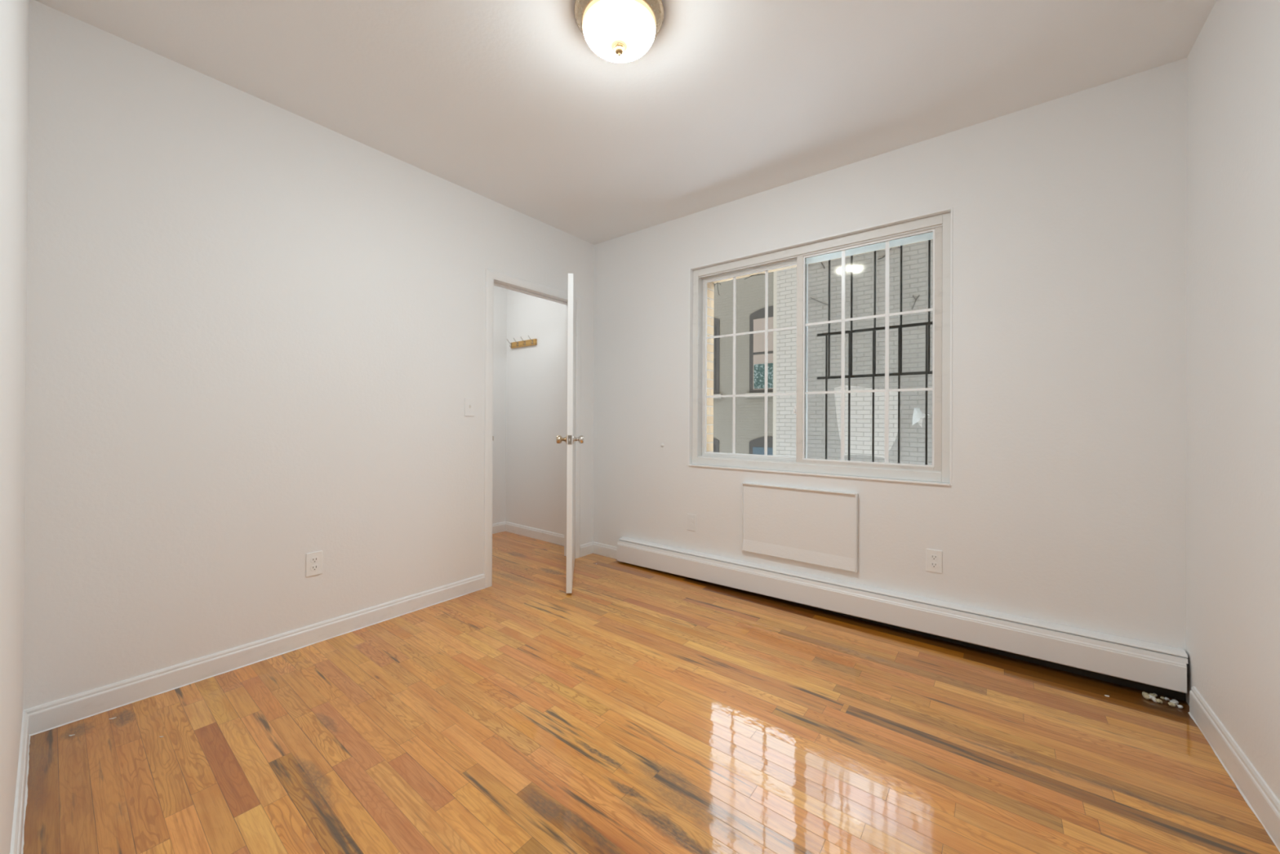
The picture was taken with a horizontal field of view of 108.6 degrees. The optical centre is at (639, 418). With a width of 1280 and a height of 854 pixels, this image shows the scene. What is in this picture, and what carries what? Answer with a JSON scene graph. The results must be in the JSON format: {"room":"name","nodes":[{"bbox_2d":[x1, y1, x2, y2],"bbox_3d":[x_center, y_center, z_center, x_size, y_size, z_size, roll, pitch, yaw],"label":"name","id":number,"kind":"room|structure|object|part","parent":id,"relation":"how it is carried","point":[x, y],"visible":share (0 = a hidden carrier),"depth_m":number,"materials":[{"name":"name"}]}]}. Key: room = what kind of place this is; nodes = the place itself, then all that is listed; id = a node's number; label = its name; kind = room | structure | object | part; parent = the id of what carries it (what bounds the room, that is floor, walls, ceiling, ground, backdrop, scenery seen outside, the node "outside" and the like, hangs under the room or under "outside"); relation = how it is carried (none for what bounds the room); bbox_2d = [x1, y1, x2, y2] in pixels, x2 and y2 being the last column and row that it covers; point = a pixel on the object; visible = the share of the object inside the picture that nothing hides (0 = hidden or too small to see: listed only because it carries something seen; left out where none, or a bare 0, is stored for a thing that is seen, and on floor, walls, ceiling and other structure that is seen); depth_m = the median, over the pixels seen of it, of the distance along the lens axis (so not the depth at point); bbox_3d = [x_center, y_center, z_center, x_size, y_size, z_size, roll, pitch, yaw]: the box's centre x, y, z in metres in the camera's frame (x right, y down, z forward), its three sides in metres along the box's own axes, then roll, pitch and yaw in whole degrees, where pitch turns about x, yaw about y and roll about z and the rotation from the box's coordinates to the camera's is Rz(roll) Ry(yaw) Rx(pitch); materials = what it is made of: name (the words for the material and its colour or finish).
{"room":"empty bedroom","nodes":[
{"label":"empty bedroom","id":0,"kind":"room"},
{"bbox_2d":[0,0,29,853],"bbox_3d":[-0.890,-0.147,0.553,3.272,2.641,0.120,0,0,38],"label":"wall","id":1,"kind":"structure","parent":0,"point":[14,14],"depth_m":1.03,"materials":[{"name":"paint"}]},
{"bbox_2d":[9,711,30,853],"bbox_3d":[-0.854,1.067,0.605,3.246,0.093,0.019,0,0,38],"label":"baseboard","id":2,"kind":"structure","parent":1,"relation":"attached to","point":[17,842],"depth_m":1.29,"materials":[{"name":"paint"}]},
{"bbox_2d":[22,0,594,710],"bbox_3d":[-1.351,-0.144,2.721,0.120,2.641,2.973,0,0,38],"label":"wall","id":3,"kind":"structure","parent":0,"point":[255,326],"depth_m":2.03,"materials":[{"name":"paint"}]},
{"bbox_2d":[22,541,593,736],"bbox_3d":[-1.266,1.071,2.722,0.018,0.093,2.853,0,0,38],"label":"baseboard","id":4,"kind":"structure","parent":3,"relation":"attached to","point":[64,711],"depth_m":2.01,"materials":[{"name":"paint"}]},
{"bbox_2d":[306,551,322,577],"bbox_3d":[-1.615,0.722,2.281,0.008,0.115,0.070,0,0,38],"label":"power outlet","id":5,"kind":"object","parent":3,"relation":"attached to","point":[313,560],"visible":1,"depth_m":2.28,"materials":[{"name":"plastic"}]},
{"bbox_2d":[310,564,318,570],"bbox_3d":[-1.613,0.741,2.280,0.002,0.027,0.034,0,0,38],"label":"receptacle","id":6,"kind":"object","parent":5,"relation":"attached to","point":[313,567],"depth_m":2.28,"materials":[{"name":"plastic"}]},
{"bbox_2d":[310,556,318,563],"bbox_3d":[-1.612,0.702,2.280,0.002,0.027,0.034,0,0,38],"label":"receptacle","id":7,"kind":"object","parent":5,"relation":"attached to","point":[313,559],"depth_m":2.28,"materials":[{"name":"plastic"}]},
{"bbox_2d":[464,397,474,416],"bbox_3d":[-1.088,-0.071,2.946,0.017,0.115,0.070,0,0,38],"label":"light switch","id":8,"kind":"object","parent":3,"relation":"attached to","point":[468,402],"visible":1,"depth_m":2.94,"materials":[{"name":"paint"}]},
{"bbox_2d":[484,268,581,587],"bbox_3d":[-0.798,0.067,3.419,0.134,2.109,0.881,0,0,38],"label":"door frame","id":9,"kind":"structure","parent":3,"relation":"attached to","point":[491,275],"depth_m":3.13,"materials":[{"name":"paint"}]},
{"bbox_2d":[555,273,583,593],"bbox_3d":[-0.458,0.096,3.297,0.178,2.030,0.776,0,0,-1],"label":"door","id":10,"kind":"structure","parent":3,"relation":"in","point":[571,438],"depth_m":2.92,"materials":[{"name":"paint"}]},
{"bbox_3d":[-0.514,0.137,2.971,0.053,0.053,0.053,0,0,-6],"label":"knob","id":11,"kind":"part","parent":10,"relation":"part of","materials":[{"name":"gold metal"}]},
{"bbox_3d":[-0.445,0.137,2.918,0.025,0.058,0.001,0,0,-6],"label":"latch plate","id":12,"kind":"part","parent":10,"relation":"part of","materials":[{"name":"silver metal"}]},
{"bbox_3d":[-0.390,0.137,2.985,0.053,0.053,0.053,0,0,-6],"label":"knob","id":13,"kind":"part","parent":10,"relation":"part of","materials":[{"name":"silver metal"}]},
{"bbox_2d":[492,285,506,524],"bbox_3d":[-1.881,-0.143,3.992,0.120,2.641,1.620,0,0,38],"label":"wall","id":14,"kind":"structure","parent":0,"point":[500,335],"depth_m":4.53,"materials":[{"name":"paint"}]},
{"bbox_2d":[35,0,1216,244],"bbox_3d":[-0.391,-1.521,2.197,4.752,0.120,3.313,0,0,38],"label":"ceiling","id":15,"kind":"structure","parent":0,"point":[508,103],"depth_m":1.95,"materials":[{"name":"paint"}]},
{"bbox_2d":[573,0,663,62],"bbox_3d":[-0.075,-1.381,1.653,0.321,0.160,0.321,0,0,38],"label":"ceiling light","id":16,"kind":"object","parent":15,"relation":"attached to","point":[618,31],"visible":1,"depth_m":1.60,"materials":[{"name":"white glass"}]},
{"bbox_2d":[22,531,1279,853],"bbox_3d":[-0.499,1.149,2.151,4.654,0.060,2.985,0,0,38],"label":"floor","id":17,"kind":"structure","parent":0,"point":[635,709],"depth_m":1.57,"materials":[{"name":"brown wood"}]},
{"bbox_2d":[1142,694,1150,699],"bbox_3d":[2.044,1.123,1.856,0.021,0.017,0.022,0,0,38],"label":"crumb","id":18,"kind":"object","parent":17,"relation":"on","point":[1146,696],"visible":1,"depth_m":1.85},
{"bbox_2d":[1149,694,1155,700],"bbox_3d":[2.054,1.123,1.848,0.022,0.018,0.027,0,0,12],"label":"crumb","id":19,"kind":"object","parent":17,"relation":"on","point":[1151,697],"visible":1,"depth_m":1.84,"materials":[{"name":"paint"}]},
{"bbox_2d":[1155,698,1162,702],"bbox_3d":[2.061,1.123,1.829,0.021,0.016,0.022,0,0,38],"label":"crumb","id":20,"kind":"object","parent":17,"relation":"on","point":[1158,700],"visible":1,"depth_m":1.82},
{"bbox_2d":[1168,702,1175,706],"bbox_3d":[2.089,1.123,1.807,0.021,0.016,0.019,0,0,19],"label":"crumb","id":21,"kind":"object","parent":17,"relation":"on","point":[1171,704],"visible":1,"depth_m":1.80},
{"bbox_2d":[706,239,933,452],"bbox_3d":[-0.236,-3.874,4.040,28.000,18.000,0.200,0,0,38],"label":"wall","id":22,"kind":"structure","parent":0,"point":[710,287],"depth_m":3.47,"materials":[{"name":"beige paint"}]},
{"bbox_2d":[817,240,932,379],"bbox_3d":[1.464,-0.634,2.643,0.867,0.780,0.010,0,0,38],"label":"guard","id":23,"kind":"object","parent":22,"relation":"attached to","point":[929,241],"visible":0.55,"depth_m":2.70,"materials":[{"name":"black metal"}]},
{"bbox_3d":[1.462,-0.252,2.642,0.867,0.016,0.008,0,0,38],"label":"rail","id":24,"kind":"part","parent":23,"relation":"part of","materials":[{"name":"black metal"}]},
{"bbox_2d":[817,321,933,464],"bbox_3d":[1.454,-0.112,2.629,0.864,0.835,0.010,0,0,38],"label":"guard","id":25,"kind":"object","parent":22,"relation":"attached to","point":[899,326],"visible":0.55,"depth_m":2.69,"materials":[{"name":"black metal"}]},
{"bbox_3d":[1.456,-0.522,2.631,0.864,0.016,0.008,0,0,38],"label":"rail","id":26,"kind":"part","parent":25,"relation":"part of","materials":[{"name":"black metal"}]},
{"bbox_2d":[505,57,1186,652],"bbox_3d":[0.448,-0.133,3.279,4.752,2.641,0.120,0,0,38],"label":"wall","id":27,"kind":"structure","parent":0,"point":[1064,504],"depth_m":2.21,"materials":[{"name":"paint"}]},
{"bbox_2d":[506,335,537,348],"bbox_3d":[-1.135,-0.730,4.395,0.375,0.085,0.074,0,0,38],"label":"coat rack","id":28,"kind":"object","parent":27,"relation":"attached to","point":[534,341],"visible":1,"depth_m":4.39,"materials":[{"name":"brown wood"}]},
{"bbox_2d":[492,521,564,546],"bbox_3d":[-1.377,1.073,3.667,1.080,0.093,1.500,0,0,38],"label":"baseboard","id":29,"kind":"structure","parent":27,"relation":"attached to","point":[545,535],"depth_m":4.34,"materials":[{"name":"paint"}]},
{"bbox_2d":[592,542,617,559],"bbox_3d":[-0.266,1.078,3.744,0.312,0.093,0.013,0,0,38],"label":"baseboard","id":30,"kind":"structure","parent":27,"relation":"attached to","point":[606,550],"depth_m":3.75,"materials":[{"name":"paint"}]},
{"bbox_2d":[687,513,695,531],"bbox_3d":[0.363,0.738,3.258,0.070,0.115,0.008,0,0,38],"label":"power outlet","id":31,"kind":"object","parent":27,"relation":"attached to","point":[691,517],"visible":1,"depth_m":3.25,"materials":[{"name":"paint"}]},
{"bbox_2d":[741,482,857,573],"bbox_3d":[0.943,0.641,2.793,0.698,0.442,0.030,0,0,38],"label":"wall panel","id":32,"kind":"object","parent":27,"relation":"attached to","point":[816,526],"visible":1,"depth_m":2.77,"materials":[{"name":"paint"}]},
{"bbox_2d":[688,207,952,485],"bbox_3d":[0.998,-0.365,2.847,1.557,1.407,0.137,0,0,38],"label":"window","id":33,"kind":"structure","parent":27,"relation":"in","point":[938,228],"depth_m":2.74,"materials":[{"name":"plastic"}]},
{"bbox_3d":[0.749,-0.365,3.095,0.739,1.272,0.028,0,0,38],"label":"sash","id":34,"kind":"part","parent":33,"relation":"part of","materials":[{"name":"glass"}]},
{"bbox_3d":[1.279,-0.365,2.634,0.758,1.283,0.032,0,0,38],"label":"sash","id":35,"kind":"part","parent":33,"relation":"part of","materials":[{"name":"glass"}]},
{"bbox_2d":[616,536,1188,701],"bbox_3d":[1.001,1.025,2.720,2.946,0.206,0.068,0,0,38],"label":"baseboard heater","id":36,"kind":"object","parent":27,"relation":"attached to","point":[1146,666],"visible":1,"depth_m":2.27,"materials":[{"name":"metal"}]},
{"bbox_2d":[925,548,942,573],"bbox_3d":[1.511,0.733,2.364,0.070,0.115,0.008,0,0,38],"label":"power outlet","id":37,"kind":"object","parent":27,"relation":"attached to","point":[934,557],"visible":1,"depth_m":2.36,"materials":[{"name":"plastic"}]},
{"bbox_2d":[929,561,937,568],"bbox_3d":[1.509,0.753,2.361,0.034,0.027,0.002,0,0,38],"label":"receptacle","id":38,"kind":"object","parent":37,"relation":"attached to","point":[932,564],"depth_m":2.36,"materials":[{"name":"plastic"}]},
{"bbox_2d":[929,554,937,559],"bbox_3d":[1.509,0.714,2.361,0.034,0.027,0.002,0,0,38],"label":"receptacle","id":39,"kind":"object","parent":37,"relation":"attached to","point":[932,557],"depth_m":2.36,"materials":[{"name":"plastic"}]},
{"bbox_2d":[1186,0,1279,800],"bbox_3d":[1.324,-0.136,0.635,0.120,2.641,2.973,0,0,38],"label":"wall","id":40,"kind":"structure","parent":0,"point":[1233,336],"depth_m":1.46,"materials":[{"name":"paint"}]},
{"bbox_2d":[1188,685,1279,852],"bbox_3d":[1.268,1.071,0.680,0.019,0.107,2.748,0,0,38],"label":"baseboard","id":41,"kind":"structure","parent":40,"relation":"attached to","point":[1260,797],"depth_m":1.41,"materials":[{"name":"paint"}]},
{"label":"outside","id":42,"kind":"structure","parent":0,"visible":0},
{"bbox_2d":[773,240,933,465],"bbox_3d":[7.402,1.072,6.902,9.450,8.200,4.601,0,0,38],"label":"building","id":43,"kind":"structure","parent":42,"point":[915,255],"depth_m":7.12,"materials":[{"name":"white brick"}]},
{"bbox_2d":[808,246,900,268],"bbox_3d":[3.595,-2.556,6.965,2.151,0.318,0.016,0,0,38],"label":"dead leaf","id":44,"kind":"object","parent":43,"relation":"attached to","point":[896,246],"visible":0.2,"depth_m":6.95,"materials":[{"name":"brown plant"}]},
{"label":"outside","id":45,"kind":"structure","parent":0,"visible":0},
{"bbox_2d":[713,271,773,455],"bbox_3d":[0.456,0.434,15.189,11.600,9.450,4.080,0,0,38],"label":"building","id":46,"kind":"structure","parent":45,"point":[750,291],"depth_m":11.11,"materials":[{"name":"beige paint"}]},
{"bbox_3d":[1.564,-1.962,11.836,0.860,0.785,0.005,0,0,38],"label":"pane","id":47,"kind":"part","parent":46,"relation":"part of","materials":[{"name":"grey"}]},
{"bbox_3d":[1.560,-1.097,11.834,0.860,0.825,0.005,0,0,38],"label":"pane","id":48,"kind":"part","parent":46,"relation":"part of","materials":[{"name":"grey"}]},
{"bbox_3d":[3.018,-0.550,10.674,1.210,0.100,0.060,0,0,38],"label":"sill","id":49,"kind":"part","parent":46,"relation":"part of","materials":[{"name":"stone"}]},
{"bbox_3d":[3.019,1.093,10.681,0.850,0.825,0.005,0,0,38],"label":"pane","id":50,"kind":"part","parent":46,"relation":"part of","materials":[{"name":"blue glass"}]},
{"bbox_3d":[3.035,-1.958,10.689,0.850,0.785,0.005,0,0,38],"label":"pane","id":51,"kind":"part","parent":46,"relation":"part of","materials":[{"name":"glass"}]},
{"bbox_3d":[3.030,-1.093,10.687,0.850,0.825,0.005,0,0,38],"label":"pane","id":52,"kind":"part","parent":46,"relation":"part of","materials":[{"name":"glass"}]},
{"bbox_2d":[753,363,773,388],"bbox_3d":[3.034,-0.990,10.676,0.830,0.580,0.005,0,0,38],"label":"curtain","id":53,"kind":"object","parent":46,"relation":"hanging from","point":[758,368],"depth_m":10.80,"materials":[{"name":"teal fabric"}]}
]}

